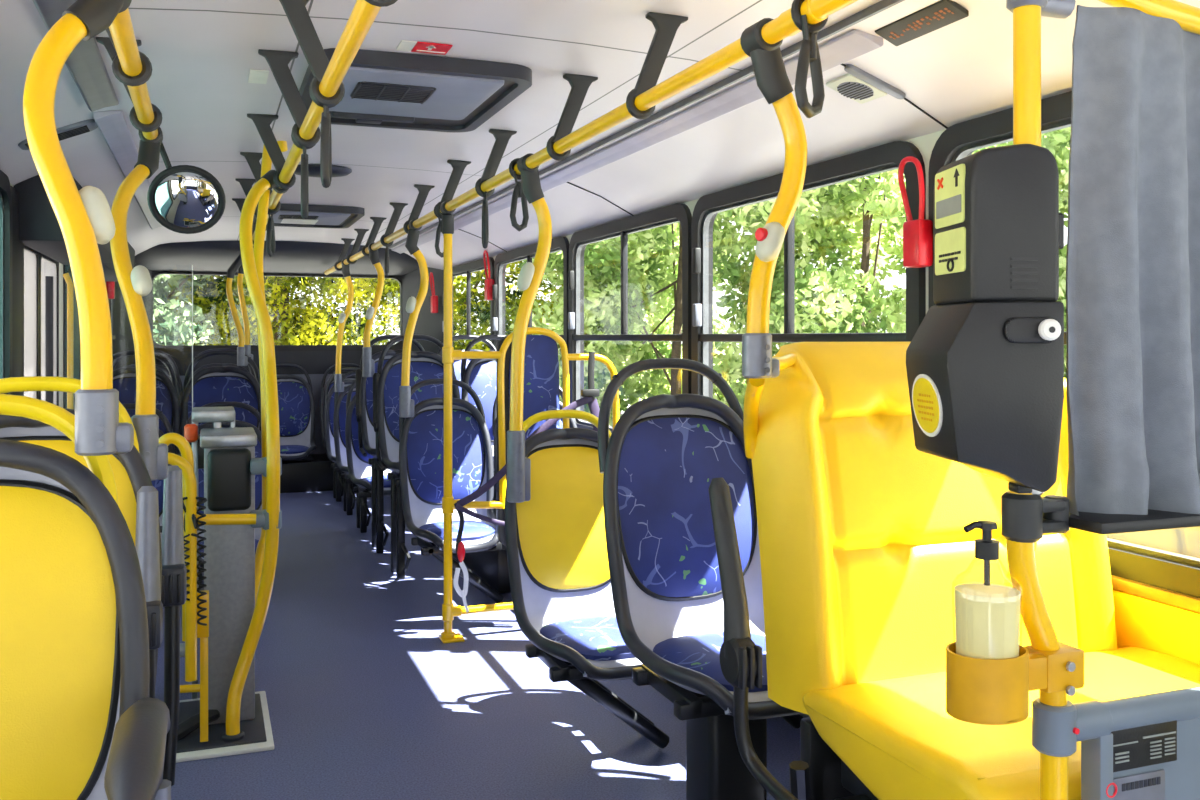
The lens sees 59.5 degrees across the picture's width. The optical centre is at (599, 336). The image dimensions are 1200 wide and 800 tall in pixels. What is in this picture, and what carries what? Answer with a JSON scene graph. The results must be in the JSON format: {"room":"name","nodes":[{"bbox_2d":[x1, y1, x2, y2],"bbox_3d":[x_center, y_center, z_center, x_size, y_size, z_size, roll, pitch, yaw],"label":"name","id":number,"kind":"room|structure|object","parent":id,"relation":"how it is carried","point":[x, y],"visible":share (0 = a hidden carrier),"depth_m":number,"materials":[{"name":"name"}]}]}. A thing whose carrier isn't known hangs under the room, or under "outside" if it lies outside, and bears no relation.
{"room":"vehicle interior","nodes":[
{"label":"vehicle interior","id":0,"kind":"room"},
{"bbox_2d":[10,183,62,407],"bbox_3d":[-2.008,0.340,3.386,0.070,1.820,11.150,0,0,-21],"label":"wall","id":1,"kind":"structure","parent":0,"point":[60,264],"depth_m":5.12,"materials":[{"name":"paint"}]},
{"bbox_2d":[0,170,11,394],"bbox_3d":[-1.809,-0.020,2.921,0.067,1.060,1.570,0,0,-21],"label":"window","id":2,"kind":"structure","parent":1,"relation":"in","point":[5,188],"depth_m":3.61,"materials":[{"name":"glass"}]},
{"bbox_2d":[10,185,80,409],"bbox_3d":[-2.460,0.360,4.723,0.020,1.780,2.270,0,0,-21],"label":"trim","id":3,"kind":"structure","parent":1,"relation":"attached to","point":[17,246],"depth_m":3.84,"materials":[{"name":"rubber"}]},
{"bbox_2d":[24,245,73,408],"bbox_3d":[-2.380,0.415,4.523,0.099,1.630,1.260,0,0,-21],"label":"door","id":4,"kind":"structure","parent":1,"relation":"in","point":[37,265],"depth_m":4.53,"materials":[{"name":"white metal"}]},
{"bbox_2d":[14,175,134,281],"bbox_3d":[-2.542,-0.490,5.242,0.229,0.280,3.000,0,0,-21],"label":"trim","id":5,"kind":"structure","parent":1,"relation":"attached to","point":[39,228],"depth_m":3.83,"materials":[{"name":"plastic"}]},
{"bbox_2d":[180,374,355,455],"bbox_3d":[-2.748,0.785,9.019,2.490,0.930,0.080,0,0,-21],"label":"wall","id":6,"kind":"structure","parent":0,"point":[316,379],"depth_m":9.09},
{"bbox_2d":[134,241,418,275],"bbox_3d":[-2.586,-0.655,8.588,2.490,0.230,0.800,0,0,-21],"label":"trim","id":7,"kind":"structure","parent":6,"relation":"attached to","point":[293,257],"depth_m":8.41,"materials":[{"name":"plastic"}]},
{"bbox_2d":[152,271,401,351],"bbox_3d":[-2.724,-0.225,8.985,2.150,0.690,0.080,0,0,-21],"label":"window","id":8,"kind":"structure","parent":6,"relation":"in","point":[165,348],"depth_m":8.96,"materials":[{"name":"rubber"}]},
{"bbox_2d":[112,261,443,375],"bbox_3d":[-2.604,0.050,8.635,2.490,1.800,0.900,0,0,-21],"label":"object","id":9,"kind":"structure","parent":6,"relation":"attached to","point":[428,323],"depth_m":8.85,"materials":[{"name":"plastic"}]},
{"bbox_2d":[280,454,357,492],"bbox_3d":[-2.621,1.130,8.682,2.490,0.240,0.600,0,0,-21],"label":"trim","id":10,"kind":"structure","parent":6,"relation":"attached to","point":[315,475],"depth_m":8.46,"materials":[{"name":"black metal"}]},
{"bbox_2d":[155,490,799,799],"bbox_3d":[-0.809,1.310,3.834,2.690,0.120,11.350,0,0,-21],"label":"floor","id":11,"kind":"structure","parent":0,"point":[366,700],"depth_m":3.56,"materials":[{"name":"plastic"}]},
{"bbox_2d":[0,394,170,799],"bbox_3d":[-0.727,0.663,1.142,0.484,1.174,0.619,0,0,-23],"label":"seat","id":12,"kind":"object","parent":11,"relation":"on","point":[79,720],"visible":0.98,"depth_m":1.34,"materials":[{"name":"yellow plastic"}]},
{"bbox_2d":[0,376,186,785],"bbox_3d":[-1.019,0.663,1.844,0.472,1.174,0.831,0,0,-15],"label":"seat","id":13,"kind":"object","parent":11,"relation":"on","point":[163,568],"visible":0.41,"depth_m":2.00,"materials":[{"name":"yellow plastic"}]},
{"bbox_2d":[45,265,192,532],"bbox_3d":[-2.021,0.470,4.422,0.572,1.560,0.030,0,0,-21],"label":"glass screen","id":14,"kind":"object","parent":11,"relation":"on","point":[49,280],"visible":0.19,"depth_m":4.32,"materials":[{"name":"glass"}]},
{"bbox_2d":[112,350,179,454],"bbox_3d":[-2.523,0.663,5.677,0.460,1.174,0.624,0,0,-21],"label":"seat","id":15,"kind":"object","parent":11,"relation":"on","point":[124,379],"visible":0.21,"depth_m":5.89,"materials":[{"name":"blue fabric"}]},
{"bbox_2d":[113,349,181,455],"bbox_3d":[-2.786,0.663,6.379,0.460,1.174,0.624,0,0,-21],"label":"seat","id":16,"kind":"object","parent":11,"relation":"on","point":[163,369],"visible":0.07,"depth_m":6.61,"materials":[{"name":"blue plastic"}]},
{"bbox_2d":[122,404,174,544],"bbox_3d":[-2.273,0.793,5.023,0.460,0.914,0.624,0,0,-21],"label":"seat","id":17,"kind":"object","parent":11,"relation":"on","point":[158,484],"visible":0.02,"depth_m":5.25,"materials":[{"name":"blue plastic"}]},
{"bbox_2d":[159,406,281,762],"bbox_3d":[-1.266,0.750,3.415,0.421,1.000,0.755,0,0,-21],"label":"wheelchair restraint","id":18,"kind":"object","parent":11,"relation":"on","point":[220,615],"visible":0.77,"depth_m":3.33,"materials":[{"name":"metal"}]},
{"bbox_2d":[177,709,219,740],"bbox_3d":[-1.266,1.210,3.272,0.057,0.059,0.164,0,0,30],"label":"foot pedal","id":19,"kind":"object","parent":18,"relation":"on","point":[192,723],"visible":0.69,"depth_m":3.25,"materials":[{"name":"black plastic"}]},
{"bbox_2d":[221,170,288,741],"bbox_3d":[-1.112,0.335,3.445,0.185,1.829,0.547,0,0,-5],"label":"pole","id":20,"kind":"object","parent":18,"relation":"on","point":[233,732],"visible":0.91,"depth_m":3.31,"materials":[{"name":"metal"}]},
{"bbox_2d":[180,350,260,435],"bbox_3d":[-2.092,0.663,5.838,0.460,1.174,0.624,0,0,-21],"label":"seat","id":21,"kind":"object","parent":11,"relation":"on","point":[213,384],"visible":0.43,"depth_m":6.03,"materials":[{"name":"blue fabric"}]},
{"bbox_2d":[183,402,261,590],"bbox_3d":[-1.842,0.793,5.184,0.460,0.914,0.624,0,0,-21],"label":"seat","id":22,"kind":"object","parent":11,"relation":"on","point":[258,448],"visible":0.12,"depth_m":5.37,"materials":[{"name":"blue fabric"}]},
{"bbox_2d":[276,364,316,461],"bbox_3d":[-2.561,0.748,8.620,0.460,1.044,0.624,0,0,-21],"label":"seat","id":23,"kind":"object","parent":11,"relation":"on","point":[296,402],"visible":0.7,"depth_m":8.78,"materials":[{"name":"blue fabric"}]},
{"bbox_2d":[320,363,359,456],"bbox_3d":[-2.093,0.748,8.795,0.460,1.044,0.624,0,0,-21],"label":"seat","id":24,"kind":"object","parent":11,"relation":"on","point":[352,377],"visible":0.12,"depth_m":8.93,"materials":[{"name":"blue plastic"}]},
{"bbox_2d":[324,368,359,501],"bbox_3d":[-1.891,0.748,8.155,0.460,1.004,0.624,0,0,-21],"label":"seat","id":25,"kind":"object","parent":11,"relation":"on","point":[329,394],"visible":0.23,"depth_m":8.21,"materials":[{"name":"plastic"}]},
{"bbox_2d":[333,370,355,514],"bbox_3d":[-1.663,0.748,7.546,0.460,1.004,0.624,0,0,-21],"label":"seat","id":26,"kind":"object","parent":11,"relation":"on","point":[339,420],"visible":0.27,"depth_m":7.60,"materials":[{"name":"plastic"}]},
{"bbox_2d":[345,379,392,532],"bbox_3d":[-1.418,0.748,6.891,0.460,1.004,0.624,0,0,-21],"label":"seat","id":27,"kind":"object","parent":11,"relation":"on","point":[359,470],"visible":0.26,"depth_m":6.93,"materials":[{"name":"blue fabric"}]},
{"bbox_2d":[356,335,424,553],"bbox_3d":[-1.189,0.618,6.250,0.481,1.264,0.624,0,0,-21],"label":"seat","id":28,"kind":"object","parent":11,"relation":"on","point":[366,433],"visible":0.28,"depth_m":6.28,"materials":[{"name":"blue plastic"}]},
{"bbox_2d":[373,334,459,579],"bbox_3d":[-0.944,0.618,5.595,0.481,1.264,0.624,0,0,-21],"label":"seat","id":29,"kind":"object","parent":11,"relation":"on","point":[424,365],"visible":0.51,"depth_m":5.68,"materials":[{"name":"plastic"}]},
{"bbox_2d":[399,378,502,603],"bbox_3d":[-0.690,0.727,4.942,0.460,1.041,0.624,0,0,-21],"label":"seat","id":30,"kind":"object","parent":11,"relation":"on","point":[421,436],"visible":0.8,"depth_m":5.06,"materials":[{"name":"blue fabric"}]},
{"bbox_2d":[437,335,495,398],"bbox_3d":[-0.744,0.618,6.417,0.460,1.264,0.624,0,0,-21],"label":"seat","id":31,"kind":"object","parent":11,"relation":"on","point":[457,363],"visible":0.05,"depth_m":6.63,"materials":[{"name":"plastic"}]},
{"bbox_2d":[461,335,506,474],"bbox_3d":[-0.499,0.618,5.761,0.460,1.264,0.624,0,0,-21],"label":"seat","id":32,"kind":"object","parent":11,"relation":"on","point":[480,374],"visible":0.12,"depth_m":5.89,"materials":[{"name":"blue fabric"}]},
{"bbox_2d":[438,200,618,643],"bbox_3d":[-0.258,0.343,4.473,0.850,1.814,0.100,0,0,-21],"label":"rail","id":33,"kind":"object","parent":11,"relation":"on","point":[449,354],"visible":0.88,"depth_m":4.32,"materials":[{"name":"metal"}]},
{"bbox_2d":[454,352,599,559],"bbox_3d":[-0.285,0.491,4.414,0.667,0.854,0.039,0,0,-21],"label":"belt","id":34,"kind":"object","parent":33,"relation":"hanging from","point":[589,394],"visible":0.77,"depth_m":4.41,"materials":[{"name":"black fabric"}]},
{"bbox_2d":[453,541,468,612],"bbox_3d":[-0.568,0.986,4.313,0.058,0.295,0.036,0,0,14],"label":"tag","id":35,"kind":"object","parent":34,"relation":"hanging from","point":[461,549],"visible":1,"depth_m":4.31,"materials":[{"name":"white plastic"}]},
{"bbox_2d":[496,335,558,545],"bbox_3d":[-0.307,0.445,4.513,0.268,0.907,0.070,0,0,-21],"label":"seat","id":36,"kind":"object","parent":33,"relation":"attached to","point":[541,362],"visible":0.4,"depth_m":4.49,"materials":[{"name":"blue plastic"}]},
{"bbox_2d":[492,385,576,473],"bbox_3d":[-0.254,0.728,5.105,0.460,1.044,0.624,0,0,-21],"label":"seat","id":37,"kind":"object","parent":11,"relation":"on","point":[572,424],"visible":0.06,"depth_m":5.28,"materials":[{"name":"plastic"}]},
{"bbox_2d":[505,410,669,747],"bbox_3d":[-0.026,0.744,3.210,0.460,1.006,0.614,0,0,-21],"label":"seat","id":38,"kind":"object","parent":11,"relation":"on","point":[557,558],"visible":0.72,"depth_m":3.31,"materials":[{"name":"yellow plastic"}]},
{"bbox_2d":[598,358,800,799],"bbox_3d":[0.279,0.653,2.507,0.460,1.194,0.624,0,0,-21],"label":"seat","id":39,"kind":"object","parent":11,"relation":"on","point":[659,462],"visible":0.73,"depth_m":2.61,"materials":[{"name":"blue fabric"}]},
{"bbox_3d":[0.971,1.200,1.473,0.810,0.100,2.480,0,0,-20],"label":"trim","id":40,"kind":"structure","parent":11,"relation":"on","visible":0},
{"bbox_3d":[0.964,1.145,1.476,0.780,0.010,2.450,0,0,-20],"label":"trim","id":41,"kind":"structure","parent":40,"relation":"on","visible":0},
{"bbox_2d":[708,342,1199,799],"bbox_3d":[0.698,0.580,1.933,0.969,1.140,0.781,0,0,-21],"label":"seat","id":42,"kind":"object","parent":41,"relation":"on","point":[865,547],"visible":0.72,"depth_m":1.99,"materials":[{"name":"yellow plastic"}]},
{"bbox_2d":[740,18,806,377],"bbox_3d":[0.318,-0.245,1.883,0.127,0.637,0.080,0,0,-21],"label":"pole","id":43,"kind":"object","parent":42,"relation":"attached to","point":[772,80],"visible":0.97,"depth_m":1.87,"materials":[{"name":"metal"}]},
{"bbox_2d":[803,647,1199,799],"bbox_3d":[0.824,0.698,1.836,0.800,0.149,0.511,0,0,-20],"label":"seat cushion","id":44,"kind":"object","parent":42,"relation":"on","point":[888,725],"depth_m":1.77,"materials":[{"name":"yellow plastic"}]},
{"bbox_2d":[1001,0,1112,799],"bbox_3d":[0.619,0.209,1.427,0.165,1.882,0.061,0,0,-21],"label":"pole","id":45,"kind":"object","parent":41,"relation":"on","point":[1058,724],"visible":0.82,"depth_m":1.40,"materials":[{"name":"metal"}]},
{"bbox_2d":[906,144,1063,494],"bbox_3d":[0.515,-0.018,1.397,0.164,0.459,0.177,0,0,-3],"label":"ticket machine","id":46,"kind":"object","parent":45,"relation":"attached to","point":[985,362],"visible":1,"depth_m":1.34,"materials":[{"name":"black plastic"}]},
{"bbox_2d":[917,393,933,420],"bbox_3d":[0.437,0.094,1.407,0.005,0.035,0.058,0,0,-3],"label":"print","id":47,"kind":"object","parent":46,"relation":"attached to","point":[925,401],"depth_m":1.41,"materials":[{"name":"paper"}]},
{"bbox_2d":[946,641,1083,724],"bbox_3d":[0.551,0.448,1.386,0.209,0.082,0.090,0,0,-21],"label":"holder","id":48,"kind":"object","parent":45,"relation":"attached to","point":[978,691],"visible":0.94,"depth_m":1.34,"materials":[{"name":"paint"}]},
{"bbox_2d":[954,520,1019,658],"bbox_3d":[0.504,0.361,1.368,0.087,0.244,0.087,0,0,-21],"label":"sanitizer bottle","id":49,"kind":"object","parent":48,"relation":"in","point":[987,615],"visible":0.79,"depth_m":1.34,"materials":[{"name":"plastic"}]},
{"bbox_2d":[946,641,1028,724],"bbox_3d":[0.504,0.448,1.368,0.109,0.082,0.090,0,0,-20],"label":"cup","id":50,"kind":"object","parent":48,"relation":"on","point":[978,691],"depth_m":1.33,"materials":[{"name":"paint"}]},
{"bbox_2d":[1081,686,1199,799],"bbox_3d":[0.993,0.819,1.567,0.703,0.623,0.042,0,0,-21],"label":"barrier","id":51,"kind":"object","parent":41,"relation":"on","point":[1151,751],"visible":0.93,"depth_m":1.47,"materials":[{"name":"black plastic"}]},
{"bbox_2d":[1113,731,1175,763],"bbox_3d":[0.754,0.573,1.460,0.125,0.033,0.001,0,0,-20],"label":"print","id":52,"kind":"object","parent":51,"relation":"on","point":[1129,747],"depth_m":1.46},
{"bbox_2d":[0,0,1199,269],"bbox_3d":[-0.818,-0.705,3.858,2.610,0.330,11.200,0,0,-21],"label":"ceiling","id":53,"kind":"structure","parent":0,"point":[202,54],"depth_m":2.98,"materials":[{"name":"plastic"}]},
{"bbox_2d":[18,119,97,149],"bbox_3d":[-1.740,-0.651,3.374,0.225,0.100,0.140,0,0,-21],"label":"ceiling vent","id":54,"kind":"object","parent":53,"relation":"in","point":[75,129],"visible":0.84,"depth_m":3.35,"materials":[{"name":"plastic"}]},
{"bbox_2d":[32,0,118,111],"bbox_3d":[-0.992,-0.695,1.818,0.083,0.033,2.900,0,0,-21],"label":"trim","id":55,"kind":"structure","parent":53,"relation":"attached to","point":[85,64],"depth_m":2.69,"materials":[{"name":"plastic"}]},
{"bbox_2d":[93,111,161,228],"bbox_3d":[-2.168,-0.695,4.965,0.083,0.033,3.580,0,0,-21],"label":"trim","id":56,"kind":"structure","parent":53,"relation":"attached to","point":[113,126],"depth_m":3.82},
{"bbox_2d":[96,8,161,144],"bbox_3d":[-0.822,-0.609,1.694,0.147,0.222,2.550,0,0,-21],"label":"handrail","id":57,"kind":"object","parent":53,"relation":"attached to","point":[131,67],"visible":0.94,"depth_m":2.08,"materials":[{"name":"metal"}]},
{"bbox_2d":[23,0,133,455],"bbox_3d":[-0.734,-0.205,1.489,0.148,0.717,0.320,0,0,-21],"label":"pole","id":58,"kind":"object","parent":57,"relation":"attached to","point":[84,217],"visible":1,"depth_m":1.42,"materials":[{"name":"metal"}]},
{"bbox_2d":[110,127,167,480],"bbox_3d":[-1.072,-0.139,2.430,0.123,0.850,0.801,0,0,-23],"label":"pole","id":59,"kind":"object","parent":57,"relation":"attached to","point":[135,283],"visible":0.89,"depth_m":2.33,"materials":[{"name":"metal"}]},
{"bbox_2d":[147,143,225,233],"bbox_3d":[-1.242,-0.517,3.118,0.246,0.413,0.125,0,0,-21],"label":"round mirror","id":60,"kind":"object","parent":53,"relation":"hanging from","point":[184,199],"visible":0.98,"depth_m":3.10,"materials":[{"name":"clear glass"}]},
{"bbox_2d":[253,141,287,603],"bbox_3d":[-1.211,0.078,3.792,0.088,1.774,0.503,0,0,-7],"label":"pole","id":61,"kind":"object","parent":53,"relation":"attached to","point":[266,166],"visible":0.36,"depth_m":3.78,"materials":[{"name":"metal"}]},
{"bbox_2d":[253,204,364,228],"bbox_3d":[-1.787,-0.723,6.378,0.600,0.055,0.900,0,0,-21],"label":"roof hatch","id":62,"kind":"object","parent":53,"relation":"attached to","point":[338,217],"visible":0.73,"depth_m":6.09,"materials":[{"name":"plastic"}]},
{"bbox_2d":[232,0,397,245],"bbox_3d":[-1.125,-0.620,3.583,0.157,0.244,5.700,0,0,-21],"label":"handrail","id":63,"kind":"object","parent":53,"relation":"attached to","point":[327,88],"visible":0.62,"depth_m":2.48,"materials":[{"name":"yellow paint"}]},
{"bbox_2d":[226,246,253,365],"bbox_3d":[-2.033,-0.199,5.966,0.174,0.729,0.064,0,0,-21],"label":"pole","id":64,"kind":"object","parent":63,"relation":"attached to","point":[242,360],"visible":0.85,"depth_m":5.94,"materials":[{"name":"metal"}]},
{"bbox_2d":[237,265,252,363],"bbox_3d":[-2.090,-0.203,6.212,0.107,0.721,0.064,0,0,-21],"label":"pole","id":65,"kind":"object","parent":63,"relation":"attached to","point":[247,345],"visible":0.66,"depth_m":6.19,"materials":[{"name":"metal"}]},
{"bbox_2d":[266,213,275,256],"bbox_3d":[-1.348,-0.448,4.300,0.049,0.244,0.070,0,0,31],"label":"strap","id":66,"kind":"object","parent":63,"relation":"hanging from","point":[270,235],"visible":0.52,"depth_m":4.28,"materials":[{"name":"black plastic"}]},
{"bbox_2d":[291,133,315,218],"bbox_3d":[-0.788,-0.443,2.801,0.052,0.254,0.056,0,0,28],"label":"strap","id":67,"kind":"object","parent":63,"relation":"hanging from","point":[304,157],"visible":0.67,"depth_m":2.78,"materials":[{"name":"black plastic"}]},
{"bbox_2d":[310,92,338,187],"bbox_3d":[-0.599,-0.448,2.296,0.050,0.244,0.058,0,0,31],"label":"strap","id":68,"kind":"object","parent":63,"relation":"hanging from","point":[325,137],"visible":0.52,"depth_m":2.27,"materials":[{"name":"black plastic"}]},
{"bbox_2d":[294,164,351,177],"bbox_3d":[-1.251,-0.736,4.689,0.280,0.028,0.280,0,0,-21],"label":"dome","id":69,"kind":"object","parent":53,"relation":"attached to","point":[313,169],"visible":0.6,"depth_m":4.62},
{"bbox_2d":[362,242,384,376],"bbox_3d":[-1.342,-0.162,6.248,0.129,0.804,0.140,0,0,-21],"label":"pole","id":70,"kind":"object","parent":53,"relation":"attached to","point":[368,364],"visible":0.96,"depth_m":6.26,"materials":[{"name":"metal"}]},
{"bbox_2d":[299,48,531,131],"bbox_3d":[-0.593,-0.723,3.184,0.600,0.055,0.820,0,0,-21],"label":"roof hatch","id":71,"kind":"object","parent":53,"relation":"attached to","point":[384,89],"visible":0.84,"depth_m":3.00,"materials":[{"name":"plastic"}]},
{"bbox_2d":[350,81,435,102],"bbox_3d":[-0.596,-0.704,3.023,0.220,0.006,0.200,0,0,-20],"label":"vent grille","id":72,"kind":"object","parent":71,"relation":"attached to","point":[372,90],"depth_m":3.00,"materials":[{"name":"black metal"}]},
{"bbox_2d":[396,40,452,54],"bbox_3d":[-0.456,-0.748,2.718,0.130,0.004,0.090,0,0,-21],"label":"sticker","id":73,"kind":"object","parent":53,"relation":"attached to","point":[410,46],"visible":1,"depth_m":2.71,"materials":[{"name":"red plastic"}]},
{"bbox_2d":[324,0,857,274],"bbox_3d":[-0.826,-0.621,4.976,0.152,0.246,8.100,0,0,-21],"label":"handrail","id":74,"kind":"object","parent":53,"relation":"attached to","point":[641,101],"visible":0.92,"depth_m":2.67,"materials":[{"name":"yellow paint"}]},
{"bbox_2d":[334,258,353,391],"bbox_3d":[-1.833,-0.085,7.527,0.138,0.958,0.080,0,0,-21],"label":"pole","id":75,"kind":"object","parent":74,"relation":"attached to","point":[338,384],"visible":0.98,"depth_m":7.51,"materials":[{"name":"metal"}]},
{"bbox_2d":[399,218,428,417],"bbox_3d":[-0.884,-0.091,4.999,0.139,0.946,0.080,0,0,-21],"label":"pole","id":76,"kind":"object","parent":74,"relation":"attached to","point":[413,306],"visible":0.97,"depth_m":4.98,"materials":[{"name":"metal"}]},
{"bbox_2d":[482,191,488,248],"bbox_3d":[-0.411,-0.443,3.754,0.052,0.254,0.056,0,0,28],"label":"strap","id":77,"kind":"object","parent":74,"relation":"hanging from","point":[485,217],"visible":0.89,"depth_m":3.73,"materials":[{"name":"black plastic"}]},
{"bbox_2d":[509,158,528,231],"bbox_3d":[-0.257,-0.453,3.342,0.078,0.234,0.032,0,0,-39],"label":"strap","id":78,"kind":"object","parent":74,"relation":"hanging from","point":[517,192],"visible":0.67,"depth_m":3.33,"materials":[{"name":"black plastic"}]},
{"bbox_2d":[507,153,551,502],"bbox_3d":[-0.215,-0.028,3.242,0.143,1.071,0.080,0,0,-21],"label":"pole","id":79,"kind":"object","parent":74,"relation":"attached to","point":[530,277],"visible":0.96,"depth_m":3.22,"materials":[{"name":"metal"}]},
{"bbox_2d":[791,0,827,117],"bbox_3d":[0.346,-0.465,1.731,0.085,0.209,0.033,0,0,-40],"label":"strap","id":80,"kind":"object","parent":74,"relation":"hanging from","point":[809,53],"visible":0.87,"depth_m":1.72,"materials":[{"name":"black plastic"}]},
{"bbox_2d":[391,30,882,253],"bbox_3d":[-0.517,-0.695,5.502,0.083,0.033,6.530,0,0,-21],"label":"ceiling light","id":81,"kind":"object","parent":53,"relation":"attached to","point":[853,44],"depth_m":3.38,"materials":[{"name":"plastic"}]},
{"bbox_2d":[388,0,903,248],"bbox_3d":[-0.235,-0.715,4.503,0.010,0.026,8.600,0,0,-21],"label":"trim","id":82,"kind":"structure","parent":53,"relation":"attached to","point":[882,5],"depth_m":3.07,"materials":[{"name":"metal"}]},
{"bbox_2d":[875,0,968,45],"bbox_3d":[0.706,-0.696,2.319,0.062,0.038,0.250,0,0,-21],"label":"display","id":83,"kind":"object","parent":53,"relation":"attached to","point":[942,13],"visible":1,"depth_m":2.30,"materials":[{"name":"black plastic"}]},
{"bbox_2d":[493,129,945,312],"bbox_3d":[0.373,0.340,4.277,0.035,1.820,11.150,0,0,-21],"label":"wall","id":84,"kind":"structure","parent":0,"point":[925,144],"depth_m":2.85,"materials":[{"name":"paint"}]},
{"bbox_2d":[442,257,494,350],"bbox_3d":[-0.983,-0.020,7.853,0.091,1.060,1.570,0,0,-21],"label":"window","id":85,"kind":"structure","parent":84,"relation":"in","point":[467,268],"depth_m":7.84,"materials":[{"name":"metal"}]},
{"bbox_2d":[454,497,510,592],"bbox_3d":[-0.547,1.140,5.961,0.510,0.220,1.650,0,0,-21],"label":"trim","id":86,"kind":"structure","parent":84,"relation":"attached to","point":[491,566],"depth_m":5.19,"materials":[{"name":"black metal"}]},
{"bbox_2d":[492,236,568,353],"bbox_3d":[-0.428,-0.020,6.369,0.091,1.060,1.540,0,0,-21],"label":"window","id":87,"kind":"structure","parent":84,"relation":"in","point":[560,243],"depth_m":6.59,"materials":[{"name":"rubber"}]},
{"bbox_2d":[568,203,691,432],"bbox_3d":[0.113,-0.020,4.921,0.091,1.060,1.490,0,0,-21],"label":"window","id":88,"kind":"structure","parent":84,"relation":"in","point":[678,212],"depth_m":4.91,"materials":[{"name":"rubber"}]},
{"bbox_2d":[459,63,947,251],"bbox_3d":[-0.008,-0.625,4.726,0.357,0.156,4.325,0,0,-21],"label":"trim","id":89,"kind":"structure","parent":84,"relation":"attached to","point":[842,64],"depth_m":4.68,"materials":[{"name":"plastic"}]},
{"bbox_2d":[826,64,905,103],"bbox_3d":[0.681,-0.652,2.743,0.179,0.075,0.158,0,0,-21],"label":"ceiling speaker","id":90,"kind":"object","parent":89,"relation":"attached to","point":[858,85],"visible":1,"depth_m":2.72,"materials":[{"name":"paint"}]},
{"bbox_2d":[837,82,873,99],"bbox_3d":[0.672,-0.650,2.763,0.086,0.036,0.108,0,0,-20],"label":"grille","id":91,"kind":"object","parent":90,"relation":"attached to","point":[852,90],"depth_m":2.76,"materials":[{"name":"plastic"}]},
{"bbox_2d":[691,141,925,397],"bbox_3d":[0.635,-0.020,3.526,0.091,1.060,1.430,0,0,-21],"label":"window","id":92,"kind":"structure","parent":84,"relation":"in","point":[885,157],"depth_m":3.51,"materials":[{"name":"rubber"}]},
{"bbox_2d":[898,156,932,267],"bbox_3d":[0.847,-0.336,2.820,0.058,0.297,0.101,0,0,-21],"label":"hammer","id":93,"kind":"object","parent":84,"relation":"attached to","point":[917,234],"visible":1,"depth_m":2.79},
{"bbox_2d":[928,0,1199,597],"bbox_3d":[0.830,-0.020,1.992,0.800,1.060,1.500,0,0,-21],"label":"window","id":94,"kind":"structure","parent":84,"relation":"in","point":[1175,572],"depth_m":2.24,"materials":[{"name":"rubber"}]},
{"bbox_2d":[1066,5,1199,534],"bbox_3d":[0.990,-0.100,1.540,0.756,0.716,0.093,0,0,-21],"label":"curtain","id":95,"kind":"object","parent":94,"relation":"hanging from","point":[1133,255],"visible":0.99,"depth_m":1.45,"materials":[{"name":"grey fabric"}]},
{"bbox_2d":[1111,575,1199,612],"bbox_3d":[1.172,0.521,2.040,0.035,0.027,1.600,0,0,-21],"label":"trim","id":96,"kind":"structure","parent":84,"relation":"attached to","point":[1184,601],"depth_m":2.12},
{"bbox_2d":[1112,589,1199,664],"bbox_3d":[1.175,0.682,2.041,0.030,0.295,1.600,0,0,-21],"label":"trim","id":97,"kind":"structure","parent":84,"relation":"attached to","point":[1141,622],"depth_m":2.13,"materials":[{"name":"yellow plastic"}]},
{"bbox_2d":[1106,526,1199,558],"bbox_3d":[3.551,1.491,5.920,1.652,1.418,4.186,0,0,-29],"label":"window pane","id":98,"kind":"object","parent":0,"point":[1184,541],"visible":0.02,"depth_m":5.37,"materials":[{"name":"clear glass"}]},
{"label":"outside","id":99,"kind":"structure","parent":0,"visible":0},
{"bbox_3d":[5.865,2.300,12.869,140.000,0.200,140.000,0,0,-20],"label":"ground","id":100,"kind":"structure","parent":99,"visible":0},
{"bbox_2d":[153,274,213,344],"bbox_3d":[-7.279,-1.295,15.446,5.560,7.003,5.353,0,0,12],"label":"tree","id":101,"kind":"object","parent":100,"relation":"on","point":[166,317],"visible":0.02,"depth_m":14.85,"materials":[{"name":"green plant"}]},
{"bbox_2d":[156,275,399,344],"bbox_3d":[-5.618,-1.597,17.823,5.558,8.228,4.628,0,0,22],"label":"tree","id":102,"kind":"object","parent":100,"relation":"on","point":[279,302],"visible":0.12,"depth_m":16.73,"materials":[{"name":"green plant"}]},
{"bbox_2d":[271,260,584,360],"bbox_3d":[-2.794,-1.597,17.671,5.558,8.228,4.628,0,0,-21],"label":"tree","id":103,"kind":"object","parent":100,"relation":"on","point":[482,308],"visible":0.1,"depth_m":16.83,"materials":[{"name":"green plant"}]},
{"bbox_2d":[547,225,738,414],"bbox_3d":[0.664,-1.263,23.529,5.133,6.937,5.669,0,0,11],"label":"broadleaf tree","id":104,"kind":"object","parent":100,"relation":"on","point":[670,291],"visible":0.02,"depth_m":22.11,"materials":[{"name":"green plant"}]},
{"bbox_2d":[510,201,845,426],"bbox_3d":[1.010,-1.090,16.475,5.386,6.590,4.876,0,0,41],"label":"broadleaf tree","id":105,"kind":"object","parent":100,"relation":"on","point":[643,261],"visible":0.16,"depth_m":16.11,"materials":[{"name":"green plant"}]},
{"bbox_2d":[713,146,994,393],"bbox_3d":[3.330,-0.917,14.493,4.620,6.243,5.102,0,0,20],"label":"broadleaf tree","id":106,"kind":"object","parent":100,"relation":"on","point":[866,203],"visible":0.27,"depth_m":14.28,"materials":[{"name":"green plant"}]},
{"bbox_2d":[985,127,1070,366],"bbox_3d":[7.846,-1.263,12.692,5.669,6.937,5.133,0,0,39],"label":"broadleaf tree","id":107,"kind":"object","parent":100,"relation":"on","point":[1061,152],"visible":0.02,"depth_m":12.58,"materials":[{"name":"green plant"}]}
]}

